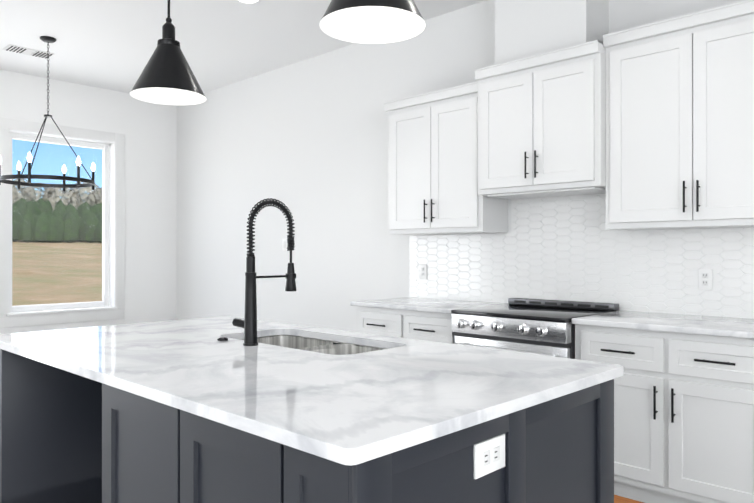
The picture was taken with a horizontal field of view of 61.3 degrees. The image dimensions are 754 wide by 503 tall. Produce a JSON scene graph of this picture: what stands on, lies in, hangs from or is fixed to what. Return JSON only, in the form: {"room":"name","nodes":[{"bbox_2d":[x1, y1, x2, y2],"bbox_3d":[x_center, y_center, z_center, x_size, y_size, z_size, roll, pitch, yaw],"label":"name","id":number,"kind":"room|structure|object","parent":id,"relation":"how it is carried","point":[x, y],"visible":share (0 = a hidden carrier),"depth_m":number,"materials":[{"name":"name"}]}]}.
{"room":"kitchen","nodes":[
{"label":"kitchen","id":0,"kind":"room"},
{"bbox_2d":[0,69,175,333],"bbox_3d":[-5.144,-0.254,4.794,0.235,3.150,7.800,0,0,44],"label":"wall","id":1,"kind":"structure","parent":0,"point":[131,137],"depth_m":7.03,"materials":[{"name":"white paint"}]},
{"bbox_2d":[0,0,485,92],"bbox_3d":[-1.704,-1.812,1.620,9.200,0.050,7.600,0,0,44],"label":"ceiling","id":2,"kind":"structure","parent":0,"point":[109,44],"depth_m":5.24,"materials":[{"name":"white paint"}]},
{"bbox_2d":[2,44,54,58],"bbox_3d":[-3.093,-1.772,5.654,0.200,0.010,0.370,0,0,44],"label":"ceiling vent","id":3,"kind":"object","parent":2,"relation":"in","point":[25,50],"visible":0.96,"depth_m":5.63,"materials":[{"name":"white metal"}]},
{"bbox_2d":[0,36,94,191],"bbox_3d":[-2.744,-1.155,5.309,0.714,1.245,0.728,0,0,44],"label":"chandelier","id":4,"kind":"object","parent":2,"relation":"hanging from","point":[29,176],"visible":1,"depth_m":5.30,"materials":[{"name":"black metal"}]},
{"bbox_2d":[130,0,205,104],"bbox_3d":[-0.897,-1.225,2.744,0.314,1.118,0.314,0,0,44],"label":"pendant light","id":5,"kind":"object","parent":2,"relation":"hanging from","point":[167,77],"visible":1,"depth_m":2.69,"materials":[{"name":"black metal"}]},
{"bbox_2d":[236,0,261,3],"bbox_3d":[-0.908,-1.776,4.478,0.190,0.007,0.190,0,0,44],"label":"recessed light","id":6,"kind":"object","parent":2,"relation":"in","point":[249,1],"visible":1,"depth_m":4.52,"materials":[{"name":"white"}]},
{"bbox_2d":[320,0,425,43],"bbox_3d":[-0.013,-1.227,1.891,0.314,1.118,0.314,0,0,44],"label":"pendant light","id":7,"kind":"object","parent":2,"relation":"hanging from","point":[372,21],"visible":1,"depth_m":1.99,"materials":[{"name":"black metal"}]},
{"bbox_2d":[176,0,747,331],"bbox_3d":[1.003,-0.255,4.424,9.600,3.150,0.200,0,0,44],"label":"wall","id":8,"kind":"structure","parent":0,"point":[305,142],"depth_m":5.81,"materials":[{"name":"white paint"}]},
{"bbox_2d":[282,239,286,250],"bbox_3d":[-0.884,-0.067,6.097,0.070,0.115,0.009,0,0,44],"label":"wall plate","id":9,"kind":"object","parent":8,"relation":"attached to","point":[284,241],"depth_m":6.09,"materials":[{"name":"white plastic"}]},
{"bbox_2d":[420,264,426,278],"bbox_3d":[0.355,0.157,4.889,0.070,0.115,0.008,0,0,44],"label":"wall plate","id":10,"kind":"object","parent":8,"relation":"attached to","point":[423,267],"depth_m":4.88,"materials":[{"name":"white plastic"}]},
{"bbox_2d":[383,81,507,234],"bbox_3d":[0.468,-0.620,4.551,0.861,0.980,0.360,0,0,44],"label":"upper cabinet","id":11,"kind":"object","parent":8,"relation":"attached to","point":[432,162],"visible":0.77,"depth_m":4.40,"materials":[{"name":"white wood"}]},
{"bbox_2d":[475,40,605,195],"bbox_3d":[1.056,-0.769,3.943,0.825,0.805,0.420,0,0,44],"label":"upper cabinet","id":12,"kind":"object","parent":8,"relation":"attached to","point":[541,121],"visible":0.88,"depth_m":3.77,"materials":[{"name":"white wood"}]},
{"bbox_2d":[487,187,605,199],"bbox_3d":[1.080,-0.359,3.957,0.720,0.012,0.325,0,0,44],"label":"hood insert","id":13,"kind":"object","parent":12,"relation":"attached to","point":[559,192],"visible":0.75,"depth_m":3.88,"materials":[{"name":"white metal"}]},
{"bbox_2d":[495,0,608,63],"bbox_3d":[1.089,-1.477,3.997,0.620,0.609,0.300,0,0,44],"label":"enclosure","id":14,"kind":"object","parent":8,"relation":"attached to","point":[525,28],"visible":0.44,"depth_m":3.87,"materials":[{"name":"white paint"}]},
{"bbox_2d":[409,193,753,318],"bbox_3d":[1.367,-0.005,3.929,3.090,0.720,0.005,0,0,44],"label":"backsplash","id":15,"kind":"structure","parent":8,"relation":"attached to","point":[568,248],"depth_m":3.98,"materials":[{"name":"white tile"}]},
{"bbox_2d":[603,0,753,229],"bbox_3d":[1.717,-0.670,3.347,0.951,1.085,0.360,0,0,44],"label":"upper cabinet","id":16,"kind":"object","parent":8,"relation":"attached to","point":[679,122],"visible":1,"depth_m":3.28,"materials":[{"name":"white wood"}]},
{"bbox_2d":[698,269,711,289],"bbox_3d":[1.802,0.153,3.494,0.070,0.115,0.008,0,0,44],"label":"wall plate","id":17,"kind":"object","parent":8,"relation":"attached to","point":[704,279],"depth_m":3.49,"materials":[{"name":"white plastic"}]},
{"bbox_2d":[614,495,643,502],"bbox_3d":[-1.704,1.288,1.613,9.200,0.050,7.600,0,0,44],"label":"floor","id":18,"kind":"structure","parent":0,"point":[619,499],"depth_m":3.24,"materials":[{"name":"brown wood"}]},
{"bbox_2d":[0,343,613,502],"bbox_3d":[-0.438,0.823,2.314,2.191,0.884,1.115,0,0,44],"label":"kitchen island","id":19,"kind":"object","parent":18,"relation":"on","point":[67,437],"visible":0.42,"depth_m":1.69,"materials":[{"name":"black"}]},
{"bbox_2d":[0,316,623,464],"bbox_3d":[-0.440,0.366,2.306,2.220,0.030,1.170,0,0,44],"label":"island countertop","id":20,"kind":"structure","parent":19,"relation":"on","point":[397,394],"depth_m":1.77,"materials":[{"name":"white stone"}]},
{"bbox_2d":[217,198,295,345],"bbox_3d":[-0.476,0.073,2.518,0.242,0.557,0.240,0,0,44],"label":"faucet","id":21,"kind":"object","parent":20,"relation":"on","point":[248,323],"visible":1,"depth_m":2.38,"materials":[{"name":"black metal"}]},
{"bbox_2d":[240,335,385,354],"bbox_3d":[-0.273,0.494,2.537,0.820,0.223,0.415,0,0,44],"label":"sink","id":22,"kind":"object","parent":20,"relation":"in","point":[312,344],"visible":0.08,"depth_m":2.73,"materials":[{"name":"metal"}]},
{"bbox_2d":[356,306,454,343],"bbox_3d":[0.369,0.828,4.438,0.915,0.884,0.656,0,0,44],"label":"base cabinet","id":23,"kind":"object","parent":18,"relation":"on","point":[427,326],"visible":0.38,"depth_m":4.21,"materials":[{"name":"white wood"}]},
{"bbox_2d":[350,297,507,313],"bbox_3d":[0.366,0.371,4.447,0.928,0.030,0.648,0,0,44],"label":"countertop","id":24,"kind":"structure","parent":23,"relation":"on","point":[446,306],"depth_m":4.35,"materials":[{"name":"white stone"}]},
{"bbox_2d":[451,298,618,358],"bbox_3d":[0.937,0.790,3.820,0.748,0.957,0.717,0,0,44],"label":"range","id":25,"kind":"object","parent":18,"relation":"on","point":[537,326],"visible":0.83,"depth_m":3.62,"materials":[{"name":"grey metal"}]},
{"bbox_2d":[575,324,753,502],"bbox_3d":[1.588,0.825,3.263,0.950,0.884,0.656,0,0,44],"label":"base cabinet","id":26,"kind":"object","parent":18,"relation":"on","point":[683,417],"visible":0.9,"depth_m":3.01,"materials":[{"name":"white wood"}]},
{"bbox_2d":[572,311,753,338],"bbox_3d":[1.597,0.368,3.261,0.963,0.030,0.648,0,0,44],"label":"countertop","id":27,"kind":"structure","parent":26,"relation":"on","point":[709,325],"depth_m":3.17,"materials":[{"name":"white stone"}]},
{"label":"outside","id":28,"kind":"structure","parent":0,"visible":0},
{"bbox_2d":[12,179,101,305],"bbox_3d":[-42.434,-3.712,67.011,139.790,10.964,150.000,0,0,44],"label":"landscape","id":29,"kind":"structure","parent":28,"point":[83,257],"depth_m":51.17,"materials":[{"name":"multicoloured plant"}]}
]}

